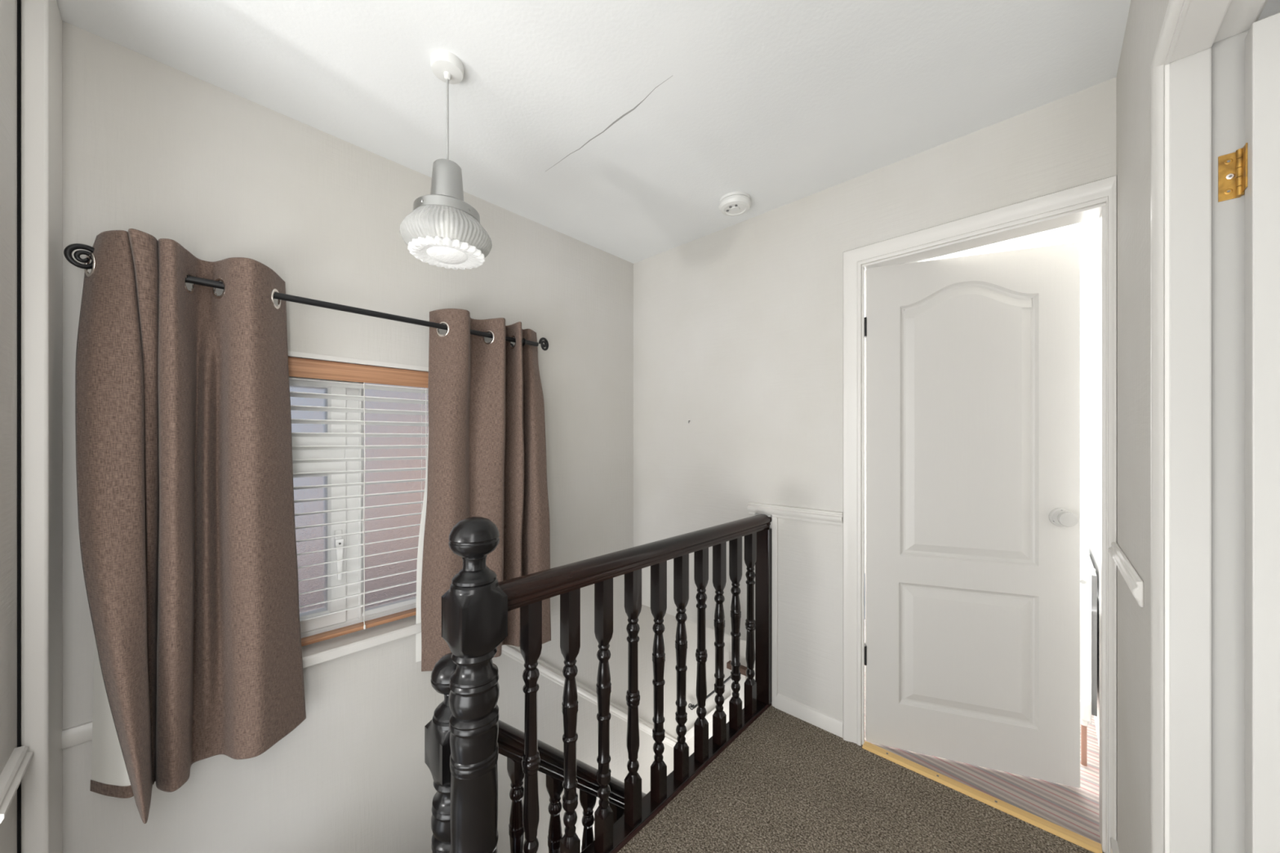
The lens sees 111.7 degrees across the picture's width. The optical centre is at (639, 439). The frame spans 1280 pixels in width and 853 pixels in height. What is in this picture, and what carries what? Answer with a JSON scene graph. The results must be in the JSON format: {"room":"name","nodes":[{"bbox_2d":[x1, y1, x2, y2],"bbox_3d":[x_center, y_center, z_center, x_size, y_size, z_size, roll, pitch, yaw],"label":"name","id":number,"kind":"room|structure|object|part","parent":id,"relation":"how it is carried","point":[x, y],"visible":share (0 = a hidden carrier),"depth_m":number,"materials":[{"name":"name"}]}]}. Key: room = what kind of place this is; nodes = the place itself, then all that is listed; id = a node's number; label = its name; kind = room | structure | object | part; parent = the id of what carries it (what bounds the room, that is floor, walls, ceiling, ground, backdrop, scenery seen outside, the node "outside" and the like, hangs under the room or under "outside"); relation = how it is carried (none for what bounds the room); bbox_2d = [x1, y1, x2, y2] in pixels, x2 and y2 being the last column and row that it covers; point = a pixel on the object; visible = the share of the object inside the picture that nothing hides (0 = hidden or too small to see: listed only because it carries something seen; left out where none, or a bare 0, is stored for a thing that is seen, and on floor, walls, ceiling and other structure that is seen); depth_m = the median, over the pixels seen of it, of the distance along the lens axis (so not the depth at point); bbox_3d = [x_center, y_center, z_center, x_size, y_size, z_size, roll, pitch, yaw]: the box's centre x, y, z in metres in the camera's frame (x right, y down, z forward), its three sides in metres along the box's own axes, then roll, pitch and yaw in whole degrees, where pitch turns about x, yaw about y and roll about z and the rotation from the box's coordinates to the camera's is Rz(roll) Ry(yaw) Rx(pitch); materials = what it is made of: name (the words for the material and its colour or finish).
{"room":"stair landing","nodes":[
{"label":"stair landing","id":0,"kind":"room"},
{"bbox_2d":[0,0,21,852],"bbox_3d":[-1.427,0.385,0.923,0.444,2.980,0.114,0,0,43],"label":"wall","id":1,"kind":"structure","parent":0,"point":[8,8],"depth_m":0.95,"materials":[{"name":"paint"}]},
{"bbox_2d":[0,746,32,823],"bbox_3d":[-1.308,0.721,0.900,0.240,0.058,0.024,0,0,43],"label":"trim","id":2,"kind":"structure","parent":1,"relation":"attached to","point":[15,767],"depth_m":0.91,"materials":[{"name":"white paint"}]},
{"bbox_2d":[21,0,62,852],"bbox_3d":[-1.467,0.385,1.066,0.189,2.980,0.038,0,0,43],"label":"trim","id":3,"kind":"structure","parent":1,"relation":"attached to","point":[41,20],"depth_m":1.01,"materials":[{"name":"white paint"}]},
{"bbox_2d":[62,20,677,852],"bbox_3d":[-0.823,1.435,2.081,0.260,5.080,3.110,0,0,43],"label":"wall","id":4,"kind":"structure","parent":0,"point":[154,148],"depth_m":1.58,"materials":[{"name":"paint"}]},
{"bbox_2d":[62,720,92,749],"bbox_3d":[-1.469,0.788,1.191,0.016,0.047,0.141,0,0,43],"label":"trim","id":5,"kind":"structure","parent":4,"relation":"attached to","point":[82,733],"depth_m":1.15,"materials":[{"name":"white paint"}]},
{"bbox_2d":[63,243,548,351],"bbox_3d":[-0.971,-0.458,1.632,0.139,0.071,1.434,0,0,43],"label":"curtain rod","id":6,"kind":"object","parent":4,"relation":"attached to","point":[68,251],"visible":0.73,"depth_m":1.44,"materials":[{"name":"black metal"}]},
{"bbox_2d":[75,228,306,823],"bbox_3d":[-1.221,0.206,1.231,0.264,1.462,0.476,0,0,43],"label":"curtain","id":7,"kind":"object","parent":6,"relation":"hanging from","point":[184,468],"visible":0.98,"depth_m":1.18,"materials":[{"name":"brown fabric"}]},
{"bbox_2d":[415,308,551,671],"bbox_3d":[-0.634,0.206,1.921,0.197,1.462,0.615,0,0,43],"label":"curtain","id":8,"kind":"object","parent":6,"relation":"hanging from","point":[486,447],"visible":0.77,"depth_m":1.86,"materials":[{"name":"brown fabric"}]},
{"bbox_2d":[288,351,428,372],"bbox_3d":[-1.081,0.223,1.686,0.104,1.052,1.022,0,0,43],"label":"window recess","id":9,"kind":"object","parent":4,"relation":"in","point":[292,354],"depth_m":1.63,"materials":[{"name":"white paint"}]},
{"bbox_2d":[288,376,428,638],"bbox_3d":[-1.123,0.228,1.725,0.102,1.035,1.010,0,0,43],"label":"window","id":10,"kind":"structure","parent":9,"relation":"attached to","point":[317,625],"depth_m":1.71,"materials":[{"name":"white plastic"}]},
{"bbox_3d":[-1.311,-0.108,1.551,0.006,0.181,0.317,0,0,43],"label":"pane","id":11,"kind":"part","parent":10,"relation":"part of","materials":[{"name":"clear glass"}]},
{"bbox_3d":[-1.311,0.393,1.551,0.006,0.517,0.317,0,0,43],"label":"pane","id":12,"kind":"part","parent":10,"relation":"part of","materials":[{"name":"clear glass"}]},
{"bbox_3d":[-1.305,-0.108,1.546,0.062,0.293,0.429,0,0,43],"label":"sash","id":13,"kind":"part","parent":10,"relation":"part of","materials":[{"name":"white plastic"}]},
{"bbox_3d":[-1.305,0.393,1.546,0.062,0.629,0.429,0,0,43],"label":"sash","id":14,"kind":"part","parent":10,"relation":"part of","materials":[{"name":"white plastic"}]},
{"bbox_3d":[-1.144,0.438,1.649,0.030,0.185,0.026,0,0,43],"label":"handle","id":15,"kind":"part","parent":10,"relation":"part of","materials":[{"name":"white plastic"}]},
{"bbox_2d":[288,356,428,646],"bbox_3d":[-1.068,0.222,1.674,0.061,1.011,1.012,0,0,43],"label":"blind","id":16,"kind":"object","parent":10,"relation":"attached to","point":[298,367],"visible":0.4,"depth_m":1.66,"materials":[{"name":"white wood"}]},
{"bbox_3d":[-1.072,0.720,1.677,0.046,0.015,0.992,0,0,43],"label":"rail","id":17,"kind":"part","parent":16,"relation":"part of","materials":[{"name":"brown wood"}]},
{"bbox_3d":[-1.072,0.235,1.677,0.050,0.960,0.002,0,0,43],"label":"ladder cord","id":18,"kind":"part","parent":16,"relation":"part of","materials":[{"name":"white fabric"}]},
{"bbox_3d":[-1.051,0.249,1.656,0.008,0.949,0.009,0,0,-2],"label":"pull cord","id":19,"kind":"part","parent":16,"relation":"part of","materials":[{"name":"white fabric"}]},
{"bbox_3d":[-0.918,0.235,1.841,0.050,0.960,0.002,0,0,43],"label":"ladder cord","id":20,"kind":"part","parent":16,"relation":"part of","materials":[{"name":"white fabric"}]},
{"bbox_3d":[-0.904,0.235,1.856,0.050,0.960,0.002,0,0,43],"label":"ladder cord","id":21,"kind":"part","parent":16,"relation":"part of","materials":[{"name":"white fabric"}]},
{"bbox_3d":[-0.974,0.228,1.909,0.006,0.950,0.458,0,0,43],"label":"pane","id":22,"kind":"part","parent":10,"relation":"part of","materials":[{"name":"clear glass"}]},
{"bbox_2d":[301,614,421,668],"bbox_3d":[-1.074,0.767,1.679,0.153,0.036,1.110,0,0,43],"label":"window sill","id":23,"kind":"structure","parent":4,"relation":"attached to","point":[319,652],"depth_m":1.63,"materials":[{"name":"white paint"}]},
{"bbox_2d":[501,644,677,747],"bbox_3d":[-0.257,1.474,2.476,0.024,1.431,1.560,0,0,43],"label":"trim","id":24,"kind":"structure","parent":4,"relation":"attached to","point":[545,669],"depth_m":2.40,"materials":[{"name":"white paint"}]},
{"bbox_2d":[56,0,1279,317],"bbox_3d":[0.603,-1.130,0.463,4.554,0.050,7.900,0,0,43],"label":"ceiling","id":25,"kind":"structure","parent":0,"point":[779,103],"depth_m":1.33,"materials":[{"name":"paint"}]},
{"bbox_2d":[399,49,492,270],"bbox_3d":[-0.566,-0.817,1.275,0.248,0.577,0.248,0,0,43],"label":"pendant light","id":26,"kind":"object","parent":25,"relation":"hanging from","point":[442,229],"visible":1,"depth_m":1.23,"materials":[{"name":"white plastic"}]},
{"bbox_3d":[-0.566,-0.601,1.275,0.248,0.099,0.248,0,0,43],"label":"lamp shade","id":27,"kind":"part","parent":26,"relation":"part of","materials":[{"name":"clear glass"}]},
{"bbox_2d":[545,75,673,171],"bbox_3d":[-0.140,-1.105,1.557,0.681,0.002,0.018,0,0,44],"label":"crack","id":28,"kind":"structure","parent":25,"relation":"attached to","point":[635,107],"depth_m":1.50,"materials":[{"name":"grey paint"}]},
{"bbox_2d":[719,191,751,216],"bbox_3d":[0.438,-1.082,2.002,0.146,0.046,0.146,0,0,43],"label":"smoke detector","id":29,"kind":"object","parent":25,"relation":"attached to","point":[734,203],"visible":1,"depth_m":1.97,"materials":[{"name":"white plastic"}]},
{"bbox_2d":[684,620,755,755],"bbox_3d":[-0.007,2.445,2.071,0.944,3.060,2.010,0,0,43],"label":"wall","id":30,"kind":"structure","parent":0,"point":[691,627],"depth_m":2.88,"materials":[{"name":"paint"}]},
{"bbox_2d":[684,695,731,742],"bbox_3d":[0.443,1.863,2.878,0.375,0.491,0.019,0,0,43],"label":"trim","id":31,"kind":"structure","parent":30,"relation":"attached to","point":[690,733],"depth_m":2.85,"materials":[{"name":"white paint"}]},
{"bbox_2d":[688,675,730,710],"bbox_3d":[0.473,1.635,2.835,0.374,0.386,0.036,0,0,43],"label":"wall handrail","id":32,"kind":"object","parent":30,"relation":"attached to","point":[729,677],"visible":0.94,"depth_m":2.84,"materials":[{"name":"black metal"}]},
{"bbox_2d":[726,660,747,676],"bbox_3d":[0.618,1.424,2.696,0.160,0.035,0.039,0,0,43],"label":"trim","id":33,"kind":"structure","parent":30,"relation":"attached to","point":[743,669],"depth_m":2.68,"materials":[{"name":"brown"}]},
{"bbox_2d":[731,674,746,709],"bbox_3d":[0.618,2.558,2.711,0.100,2.233,0.019,0,0,43],"label":"trim","id":34,"kind":"structure","parent":30,"relation":"attached to","point":[743,679],"depth_m":2.68,"materials":[{"name":"white paint"}]},
{"bbox_2d":[617,619,1104,852],"bbox_3d":[0.860,1.290,0.222,3.850,0.030,7.900,0,0,43],"label":"floor","id":35,"kind":"structure","parent":0,"point":[786,784],"depth_m":1.52,"materials":[{"name":"brown carpet"}]},
{"bbox_2d":[441,516,507,852],"bbox_3d":[-0.396,0.730,1.039,0.119,1.090,0.119,0,0,43],"label":"newel post","id":36,"kind":"object","parent":35,"relation":"on","point":[474,607],"visible":1,"depth_m":1.00,"materials":[{"name":"black paint"}]},
{"bbox_2d":[580,699,771,852],"bbox_3d":[0.122,1.292,1.598,0.075,0.057,1.414,0,0,43],"label":"base rail","id":37,"kind":"object","parent":35,"relation":"on","point":[623,833],"visible":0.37,"depth_m":1.57,"materials":[{"name":"black wood"}]},
{"bbox_2d":[520,600,542,852],"bbox_3d":[-0.290,0.843,1.153,0.048,0.840,0.048,0,0,43],"label":"baluster","id":38,"kind":"object","parent":37,"relation":"on","point":[531,615],"visible":0.98,"depth_m":1.14,"materials":[{"name":"black wood"}]},
{"bbox_2d":[498,514,771,611],"bbox_3d":[0.125,0.394,1.595,0.072,0.067,1.415,0,0,43],"label":"handrail","id":39,"kind":"object","parent":38,"relation":"on","point":[524,590],"visible":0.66,"depth_m":1.35,"materials":[{"name":"black wood"}]},
{"bbox_2d":[754,512,772,516],"bbox_3d":[0.600,0.365,2.105,0.086,0.010,0.024,0,0,43],"label":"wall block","id":40,"kind":"object","parent":39,"relation":"attached to","point":[755,513],"visible":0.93,"depth_m":2.10,"materials":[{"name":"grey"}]},
{"bbox_2d":[560,588,580,852],"bbox_3d":[-0.201,0.843,1.248,0.047,0.840,0.047,0,0,43],"label":"baluster","id":41,"kind":"object","parent":37,"relation":"on","point":[570,602],"visible":0.99,"depth_m":1.23,"materials":[{"name":"black wood"}]},
{"bbox_2d":[594,577,613,852],"bbox_3d":[-0.112,0.843,1.342,0.047,0.840,0.047,0,0,43],"label":"baluster","id":42,"kind":"object","parent":37,"relation":"on","point":[603,590],"visible":0.98,"depth_m":1.33,"materials":[{"name":"black wood"}]},
{"bbox_2d":[624,568,641,828],"bbox_3d":[-0.023,0.843,1.437,0.048,0.840,0.048,0,0,43],"label":"baluster","id":43,"kind":"object","parent":37,"relation":"on","point":[633,580],"visible":0.99,"depth_m":1.42,"materials":[{"name":"black wood"}]},
{"bbox_2d":[650,560,666,804],"bbox_3d":[0.066,0.843,1.532,0.047,0.840,0.047,0,0,43],"label":"baluster","id":44,"kind":"object","parent":37,"relation":"on","point":[658,571],"visible":0.99,"depth_m":1.52,"materials":[{"name":"black wood"}]},
{"bbox_2d":[673,553,688,782],"bbox_3d":[0.155,0.843,1.627,0.047,0.840,0.047,0,0,43],"label":"baluster","id":45,"kind":"object","parent":37,"relation":"on","point":[681,564],"visible":0.99,"depth_m":1.61,"materials":[{"name":"black wood"}]},
{"bbox_2d":[693,547,708,763],"bbox_3d":[0.244,0.843,1.721,0.048,0.840,0.048,0,0,43],"label":"baluster","id":46,"kind":"object","parent":37,"relation":"on","point":[700,557],"visible":0.99,"depth_m":1.71,"materials":[{"name":"black wood"}]},
{"bbox_2d":[712,542,726,746],"bbox_3d":[0.333,0.843,1.816,0.047,0.840,0.047,0,0,43],"label":"baluster","id":47,"kind":"object","parent":37,"relation":"on","point":[719,551],"visible":0.98,"depth_m":1.80,"materials":[{"name":"black wood"}]},
{"bbox_2d":[728,537,742,730],"bbox_3d":[0.421,0.843,1.911,0.047,0.840,0.047,0,0,43],"label":"baluster","id":48,"kind":"object","parent":37,"relation":"on","point":[735,545],"visible":0.99,"depth_m":1.90,"materials":[{"name":"black wood"}]},
{"bbox_2d":[744,532,756,716],"bbox_3d":[0.510,0.843,2.006,0.048,0.840,0.048,0,0,43],"label":"baluster","id":49,"kind":"object","parent":37,"relation":"on","point":[750,540],"visible":1,"depth_m":1.99,"materials":[{"name":"black wood"}]},
{"bbox_2d":[755,528,771,705],"bbox_3d":[0.598,0.845,2.099,0.072,0.836,0.035,0,0,43],"label":"wall post","id":50,"kind":"object","parent":37,"relation":"on","point":[763,562],"visible":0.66,"depth_m":2.08,"materials":[{"name":"black wood"}]},
{"bbox_2d":[862,741,1102,852],"bbox_3d":[1.184,1.280,1.579,0.681,0.030,0.052,0,0,43],"label":"threshold","id":51,"kind":"object","parent":35,"relation":"on","point":[1077,839],"visible":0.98,"depth_m":1.52,"materials":[{"name":"brown wood"}]},
{"bbox_3d":[-0.323,2.310,1.745,0.923,2.010,2.604,0,0,43],"label":"staircase","id":52,"kind":"structure","parent":35,"relation":"attached to","visible":0},
{"bbox_2d":[424,652,457,852],"bbox_3d":[-0.491,1.113,1.150,0.119,1.090,0.119,0,0,43],"label":"newel post","id":53,"kind":"object","parent":52,"relation":"on","point":[437,731],"visible":0.41,"depth_m":1.10,"materials":[{"name":"black paint"}]},
{"bbox_3d":[-0.491,1.190,1.150,0.113,0.937,0.113,0,0,43],"label":"post","id":54,"kind":"part","parent":53,"relation":"part of","materials":[{"name":"black paint"}]},
{"bbox_2d":[497,720,645,808],"bbox_3d":[0.142,1.595,1.825,0.072,1.719,1.743,0,0,43],"label":"handrail","id":55,"kind":"object","parent":53,"relation":"attached to","point":[510,741],"visible":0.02,"depth_m":1.35,"materials":[{"name":"black wood"}]},
{"bbox_3d":[0.142,2.612,1.825,0.036,1.930,1.743,0,0,43],"label":"string","id":56,"kind":"object","parent":52,"relation":"attached to","visible":0},
{"bbox_2d":[506,757,524,852],"bbox_3d":[-0.364,1.339,1.285,0.047,0.812,0.047,0,0,43],"label":"baluster","id":57,"kind":"object","parent":56,"relation":"on","point":[516,830],"visible":0.9,"depth_m":1.27,"materials":[{"name":"black wood"}]},
{"bbox_2d":[546,774,563,852],"bbox_3d":[-0.271,1.467,1.385,0.047,0.812,0.047,0,0,43],"label":"baluster","id":58,"kind":"object","parent":56,"relation":"on","point":[554,787],"visible":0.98,"depth_m":1.37,"materials":[{"name":"black wood"}]},
{"bbox_2d":[579,789,596,851],"bbox_3d":[-0.178,1.595,1.484,0.047,0.812,0.047,0,0,43],"label":"baluster","id":59,"kind":"object","parent":56,"relation":"on","point":[588,801],"visible":0.8,"depth_m":1.47,"materials":[{"name":"black wood"}]},
{"bbox_2d":[608,802,624,823],"bbox_3d":[-0.084,1.722,1.584,0.047,0.812,0.047,0,0,43],"label":"baluster","id":60,"kind":"object","parent":56,"relation":"on","point":[618,811],"visible":0.18,"depth_m":1.56,"materials":[{"name":"black wood"}]},
{"bbox_2d":[864,337,865,573],"bbox_3d":[2.556,0.100,2.545,4.554,2.410,2.190,0,0,43],"label":"wall","id":61,"kind":"structure","parent":0,"point":[864,338],"depth_m":4.24,"materials":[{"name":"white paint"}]},
{"bbox_2d":[633,77,1115,720],"bbox_3d":[0.739,0.085,2.060,2.048,2.380,0.100,0,0,43],"label":"wall","id":62,"kind":"structure","parent":0,"point":[738,328],"depth_m":2.03,"materials":[{"name":"paint"}]},
{"bbox_2d":[771,516,777,706],"bbox_3d":[0.644,0.823,2.073,0.027,0.905,0.012,0,0,43],"label":"trim","id":63,"kind":"structure","parent":62,"relation":"attached to","point":[774,520],"depth_m":2.07,"materials":[{"name":"white paint"}]},
{"bbox_2d":[747,502,843,525],"bbox_3d":[0.704,0.341,2.008,0.447,0.058,0.024,0,0,43],"label":"trim","id":64,"kind":"structure","parent":62,"relation":"attached to","point":[826,517],"depth_m":1.98,"materials":[{"name":"white paint"}]},
{"bbox_2d":[774,693,1119,852],"bbox_3d":[0.805,1.242,1.437,1.099,0.066,0.718,0,0,43],"label":"baseboard","id":65,"kind":"structure","parent":62,"relation":"attached to","point":[831,724],"depth_m":1.94,"materials":[{"name":"white paint"}]},
{"bbox_2d":[864,241,1079,787],"bbox_3d":[1.264,0.273,1.687,0.700,1.980,0.094,0,0,21],"label":"door","id":66,"kind":"structure","parent":62,"relation":"in","point":[972,642],"depth_m":1.68,"materials":[{"name":"grey paint"}]},
{"bbox_3d":[1.531,0.285,1.561,0.054,0.054,0.046,0,0,21],"label":"knob","id":67,"kind":"part","parent":66,"relation":"part of","materials":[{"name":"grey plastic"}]},
{"bbox_2d":[843,174,1116,852],"bbox_3d":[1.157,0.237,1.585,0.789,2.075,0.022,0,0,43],"label":"trim","id":68,"kind":"structure","parent":62,"relation":"attached to","point":[1101,191],"depth_m":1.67,"materials":[{"name":"white paint"}]},
{"bbox_2d":[1080,0,1267,852],"bbox_3d":[1.411,0.100,1.213,0.091,2.410,5.500,0,0,43],"label":"wall","id":69,"kind":"structure","parent":0,"point":[1145,18],"depth_m":1.10,"materials":[{"name":"paint"}]},
{"bbox_2d":[1080,537,1097,766],"bbox_3d":[2.028,0.894,1.991,0.080,0.769,0.841,0,0,43],"label":"radiator","id":70,"kind":"object","parent":69,"relation":"attached to","point":[1088,577],"visible":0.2,"depth_m":1.71,"materials":[{"name":"white metal"}]},
{"bbox_3d":[2.031,0.815,2.016,0.051,0.610,0.800,0,0,43],"label":"panel","id":71,"kind":"part","parent":70,"relation":"part of","materials":[{"name":"white metal"}]},
{"bbox_2d":[1097,383,1099,409],"bbox_3d":[1.878,-0.175,1.776,0.008,0.100,0.080,0,0,43],"label":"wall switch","id":72,"kind":"object","parent":69,"relation":"attached to","point":[1098,385],"visible":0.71,"depth_m":1.75,"materials":[{"name":"white plastic"}]},
{"bbox_2d":[1108,542,1143,607],"bbox_3d":[1.269,0.338,1.139,0.017,0.057,0.518,0,0,43],"label":"trim","id":73,"kind":"structure","parent":69,"relation":"attached to","point":[1135,583],"depth_m":1.04,"materials":[{"name":"white paint"}]},
{"bbox_2d":[1151,0,1190,852],"bbox_3d":[0.387,0.294,0.199,0.016,1.961,1.626,0,0,43],"label":"trim","id":74,"kind":"structure","parent":69,"relation":"attached to","point":[1176,10],"depth_m":0.77,"materials":[{"name":"white paint"}]},
{"bbox_2d":[1169,0,1265,852],"bbox_3d":[0.431,0.303,0.172,0.088,1.943,1.540,0,0,43],"label":"trim","id":75,"kind":"structure","parent":69,"relation":"attached to","point":[1207,62],"depth_m":0.72,"materials":[{"name":"grey paint"}]},
{"bbox_2d":[1217,12,1279,852],"bbox_3d":[1.229,0.314,0.433,0.786,1.911,0.050,0,0,43],"label":"door","id":76,"kind":"structure","parent":69,"relation":"in","point":[1252,171],"depth_m":0.66,"materials":[{"name":"grey paint"}]},
{"bbox_3d":[0.962,-0.433,0.690,0.002,0.070,0.018,0,0,43],"label":"hinge plate","id":77,"kind":"part","parent":76,"relation":"part of","materials":[{"name":"gold metal"}]}
]}

